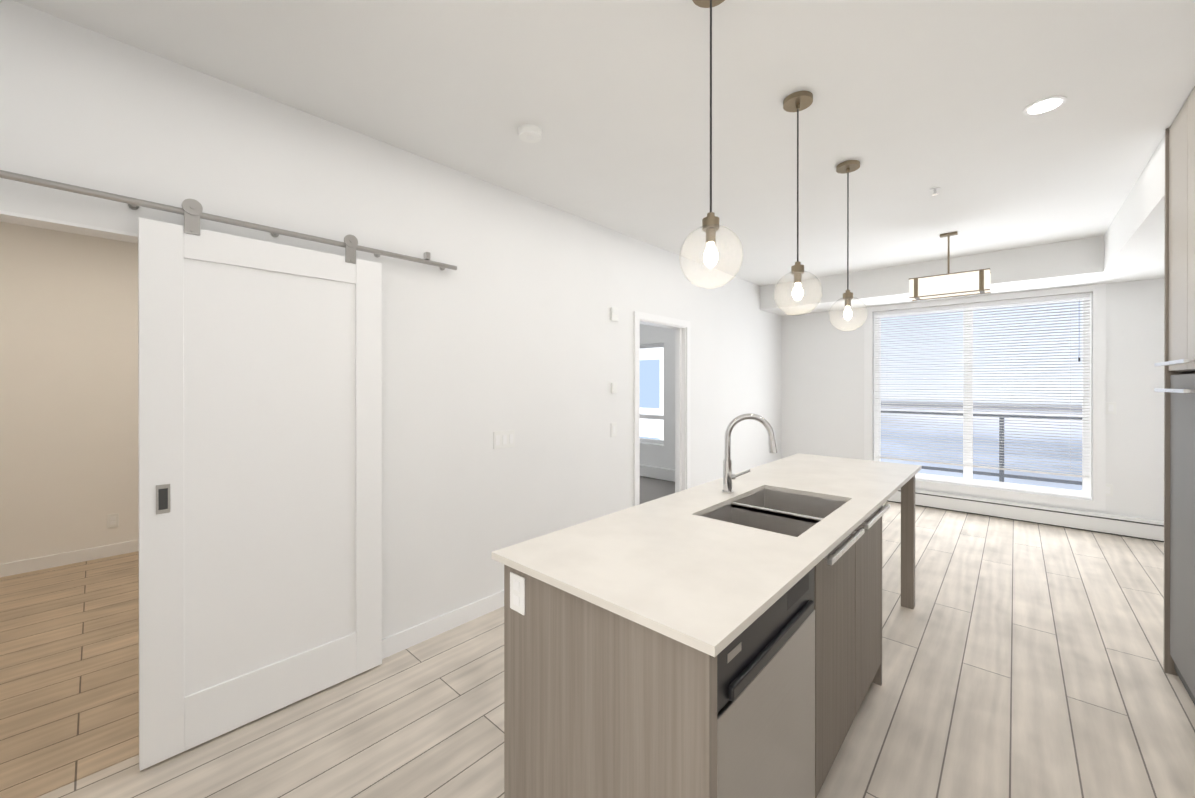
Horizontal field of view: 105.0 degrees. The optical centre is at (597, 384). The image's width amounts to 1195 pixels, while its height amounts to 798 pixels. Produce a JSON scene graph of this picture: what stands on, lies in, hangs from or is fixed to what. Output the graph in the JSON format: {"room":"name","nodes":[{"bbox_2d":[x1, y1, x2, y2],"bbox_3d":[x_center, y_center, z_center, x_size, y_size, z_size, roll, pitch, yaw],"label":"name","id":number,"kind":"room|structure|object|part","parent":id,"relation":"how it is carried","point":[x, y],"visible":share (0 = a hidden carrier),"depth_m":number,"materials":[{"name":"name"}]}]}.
{"room":"kitchen","nodes":[
{"label":"kitchen","id":0,"kind":"room"},
{"bbox_2d":[0,222,138,563],"bbox_3d":[-3.768,0.077,4.315,0.120,2.740,4.600,0,0,42],"label":"wall","id":1,"kind":"structure","parent":0,"point":[68,392],"depth_m":3.68,"materials":[{"name":"paint"}]},
{"bbox_2d":[0,540,138,577],"bbox_3d":[-3.719,1.397,4.272,0.013,0.100,4.600,0,0,42],"label":"baseboard","id":2,"kind":"structure","parent":1,"relation":"attached to","point":[40,563],"depth_m":3.67,"materials":[{"name":"white wood"}]},
{"bbox_2d":[107,513,118,527],"bbox_3d":[-4.092,1.148,3.867,0.008,0.115,0.070,0,0,42],"label":"outlet","id":3,"kind":"object","parent":1,"relation":"attached to","point":[112,520],"visible":1,"depth_m":3.87,"materials":[{"name":"white plastic"}]},
{"bbox_2d":[0,0,781,638],"bbox_3d":[-0.110,0.078,3.652,0.120,2.740,8.550,0,0,42],"label":"wall","id":4,"kind":"structure","parent":0,"point":[508,324],"depth_m":2.68,"materials":[{"name":"paint"}]},
{"bbox_2d":[0,210,137,243],"bbox_3d":[-2.026,0.438,1.550,0.120,2.030,0.900,0,0,42],"label":"door frame","id":5,"kind":"structure","parent":4,"relation":"attached to","point":[46,223],"depth_m":1.65,"materials":[{"name":"white wood"}]},
{"bbox_2d":[0,170,456,770],"bbox_3d":[-1.791,0.353,1.653,0.090,2.176,2.830,0,0,42],"label":"barn door","id":6,"kind":"structure","parent":4,"relation":"in","point":[260,464],"depth_m":1.96,"materials":[{"name":"white wood"}]},
{"bbox_3d":[-1.797,-0.701,1.657,0.072,0.068,2.830,0,0,42],"label":"barn door rail","id":7,"kind":"part","parent":6,"relation":"part of","materials":[{"name":"silver metal"}]},
{"bbox_2d":[382,590,503,658],"bbox_3d":[-0.677,1.400,2.934,0.013,0.100,2.960,0,0,42],"label":"baseboard","id":8,"kind":"structure","parent":4,"relation":"attached to","point":[411,637],"depth_m":2.66,"materials":[{"name":"white wood"}]},
{"bbox_2d":[493,430,514,448],"bbox_3d":[-0.611,0.360,3.007,0.009,0.115,0.165,0,0,42],"label":"light switch","id":9,"kind":"object","parent":4,"relation":"attached to","point":[503,439],"visible":1,"depth_m":3.00,"materials":[{"name":"white plastic"}]},
{"bbox_2d":[611,383,616,392],"bbox_3d":[0.139,0.028,3.821,0.020,0.090,0.065,0,0,42],"label":"light switch","id":10,"kind":"object","parent":4,"relation":"attached to","point":[613,387],"visible":1,"depth_m":3.80,"materials":[{"name":"white plastic"}]},
{"bbox_2d":[611,423,616,436],"bbox_3d":[0.136,0.378,3.827,0.009,0.115,0.070,0,0,42],"label":"light switch","id":11,"kind":"object","parent":4,"relation":"attached to","point":[613,429],"visible":1,"depth_m":3.82,"materials":[{"name":"white plastic"}]},
{"bbox_2d":[611,307,617,320],"bbox_3d":[0.142,-0.587,3.821,0.024,0.110,0.080,0,0,42],"label":"door chime","id":12,"kind":"object","parent":4,"relation":"attached to","point":[614,313],"visible":0.98,"depth_m":3.80,"materials":[{"name":"white plastic"}]},
{"bbox_2d":[634,311,690,505],"bbox_3d":[0.593,0.399,4.412,0.136,2.095,0.930,0,0,42],"label":"door frame","id":13,"kind":"structure","parent":4,"relation":"attached to","point":[682,328],"depth_m":4.67,"materials":[{"name":"white wood"}]},
{"bbox_2d":[0,476,1194,797],"bbox_3d":[-0.042,1.497,3.492,7.800,0.104,8.800,0,0,42],"label":"floor","id":14,"kind":"structure","parent":0,"point":[1021,659],"depth_m":2.11,"materials":[{"name":"brown wood"}]},
{"bbox_2d":[504,465,921,797],"bbox_3d":[0.908,1.002,2.207,0.754,0.898,2.757,0,0,42],"label":"kitchen island","id":15,"kind":"object","parent":14,"relation":"on","point":[597,704],"depth_m":1.28,"materials":[{"name":"wood"}]},
{"bbox_2d":[492,453,919,660],"bbox_3d":[0.894,0.542,2.231,0.779,0.022,2.800,0,0,42],"label":"island countertop","id":16,"kind":"structure","parent":15,"relation":"on","point":[676,573],"depth_m":1.44,"materials":[{"name":"beige stone"}]},
{"bbox_2d":[722,413,777,493],"bbox_3d":[0.746,0.335,2.249,0.266,0.390,0.056,0,0,5],"label":"faucet","id":17,"kind":"object","parent":16,"relation":"on","point":[728,476],"visible":0.98,"depth_m":2.24,"materials":[{"name":"silver metal"}]},
{"bbox_2d":[1154,374,1194,704],"bbox_3d":[2.890,0.702,1.822,0.793,1.500,0.665,0,0,42],"label":"fridge","id":18,"kind":"object","parent":14,"relation":"on","point":[1181,390],"visible":1,"depth_m":2.11,"materials":[{"name":"silver metal"}]},
{"bbox_2d":[1154,86,1194,675],"bbox_3d":[2.893,0.083,1.815,0.803,2.738,0.720,0,0,42],"label":"tall cabinet","id":19,"kind":"object","parent":14,"relation":"on","point":[1179,306],"visible":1,"depth_m":2.18,"materials":[{"name":"beige wood"}]},
{"bbox_2d":[14,0,1194,285],"bbox_3d":[-0.042,-1.351,3.486,7.800,0.120,8.800,0,0,42],"label":"ceiling","id":20,"kind":"structure","parent":0,"point":[912,104],"depth_m":2.06,"materials":[{"name":"paint"}]},
{"bbox_2d":[518,124,541,142],"bbox_3d":[-0.342,-1.271,2.326,0.124,0.036,0.124,0,0,42],"label":"smoke detector","id":21,"kind":"object","parent":20,"relation":"attached to","point":[529,133],"visible":1,"depth_m":2.30,"materials":[{"name":"white plastic"}]},
{"bbox_2d":[679,0,742,288],"bbox_3d":[0.366,-0.800,1.478,0.200,0.974,0.200,0,0,42],"label":"pendant light","id":22,"kind":"object","parent":20,"relation":"hanging from","point":[710,225],"visible":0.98,"depth_m":1.47,"materials":[{"name":"clear glass"}]},
{"bbox_2d":[774,91,821,315],"bbox_3d":[0.905,-0.801,2.069,0.200,0.974,0.200,0,0,42],"label":"pendant light","id":23,"kind":"object","parent":20,"relation":"hanging from","point":[798,101],"visible":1,"depth_m":2.06,"materials":[{"name":"clear glass"}]},
{"bbox_2d":[829,160,866,330],"bbox_3d":[1.471,-0.802,2.690,0.200,0.974,0.200,0,0,42],"label":"pendant light","id":24,"kind":"object","parent":20,"relation":"hanging from","point":[848,166],"visible":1,"depth_m":2.69,"materials":[{"name":"clear glass"}]},
{"bbox_2d":[929,187,940,195],"bbox_3d":[2.223,-1.271,3.018,0.060,0.038,0.060,0,0,42],"label":"sprinkler","id":25,"kind":"object","parent":20,"relation":"attached to","point":[934,189],"visible":1,"depth_m":3.01,"materials":[{"name":"white metal"}]},
{"bbox_2d":[909,232,990,300],"bbox_3d":[3.003,-1.026,3.918,0.544,0.532,0.178,0,0,42],"label":"pendant light","id":26,"kind":"object","parent":20,"relation":"hanging from","point":[966,283],"visible":1,"depth_m":3.86,"materials":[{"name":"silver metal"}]},
{"bbox_2d":[1023,95,1066,115],"bbox_3d":[2.060,-1.285,2.111,0.144,0.007,0.144,0,0,42],"label":"recessed light","id":27,"kind":"object","parent":20,"relation":"in","point":[1045,105],"visible":1,"depth_m":2.10,"materials":[{"name":"white plastic"}]},
{"bbox_2d":[640,324,674,468],"bbox_3d":[0.783,0.071,7.304,3.480,2.740,0.250,0,0,42],"label":"wall","id":28,"kind":"structure","parent":0,"point":[658,455],"depth_m":6.91,"materials":[{"name":"paint"}]},
{"bbox_2d":[640,343,663,443],"bbox_3d":[0.533,0.141,7.572,1.550,1.560,0.070,0,0,42],"label":"window","id":29,"kind":"structure","parent":28,"relation":"in","point":[660,417],"depth_m":7.23,"materials":[{"name":"white"}]},
{"bbox_2d":[640,464,674,481],"bbox_3d":[0.647,1.341,7.217,2.800,0.170,0.065,0,0,42],"label":"baseboard heater","id":30,"kind":"object","parent":28,"relation":"attached to","point":[667,474],"visible":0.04,"depth_m":6.93,"materials":[{"name":"white metal"}]},
{"bbox_2d":[760,135,1164,315],"bbox_3d":[3.040,-1.138,4.196,3.800,0.310,2.999,0,0,42],"label":"soffit","id":31,"kind":"structure","parent":0,"point":[1129,246],"depth_m":4.28,"materials":[{"name":"paint"}]},
{"bbox_2d":[781,278,1163,520],"bbox_3d":[4.134,0.075,5.399,4.040,2.740,0.250,0,0,42],"label":"wall","id":32,"kind":"structure","parent":0,"point":[822,412],"depth_m":4.47,"materials":[{"name":"paint"}]},
{"bbox_2d":[864,284,1105,510],"bbox_3d":[4.251,0.110,5.238,2.080,2.240,0.230,0,0,42],"label":"window","id":33,"kind":"structure","parent":32,"relation":"in","point":[1098,502],"depth_m":4.95,"materials":[{"name":"white"}]},
{"bbox_2d":[874,292,1090,477],"bbox_3d":[4.241,0.028,5.227,1.880,1.751,0.031,0,0,42],"label":"window blind","id":34,"kind":"object","parent":33,"relation":"attached to","point":[986,376],"visible":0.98,"depth_m":5.11,"materials":[{"name":"white plastic"}]},
{"bbox_2d":[887,488,1163,541],"bbox_3d":[3.953,1.353,5.351,3.600,0.185,0.068,0,0,42],"label":"baseboard heater","id":35,"kind":"object","parent":32,"relation":"attached to","point":[1140,528],"visible":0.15,"depth_m":4.72,"materials":[{"name":"white metal"}]},
{"label":"outside","id":36,"kind":"structure","parent":0,"visible":0},
{"bbox_2d":[880,300,1082,490],"bbox_3d":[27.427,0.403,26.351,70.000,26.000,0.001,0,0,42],"label":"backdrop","id":37,"kind":"structure","parent":36,"point":[1017,481],"depth_m":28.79,"materials":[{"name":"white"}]},
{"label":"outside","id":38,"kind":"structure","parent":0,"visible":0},
{"bbox_2d":[640,347,663,439],"bbox_3d":[2.279,-0.578,16.797,13.700,20.000,0.001,0,0,42],"label":"facade","id":39,"kind":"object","parent":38,"point":[651,381],"visible":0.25,"depth_m":17.02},
{"bbox_2d":[881,411,1081,484],"bbox_3d":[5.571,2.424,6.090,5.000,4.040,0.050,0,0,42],"label":"railing","id":40,"kind":"object","parent":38,"point":[1001,475],"depth_m":6.17,"materials":[{"name":"grey metal"}]}
]}

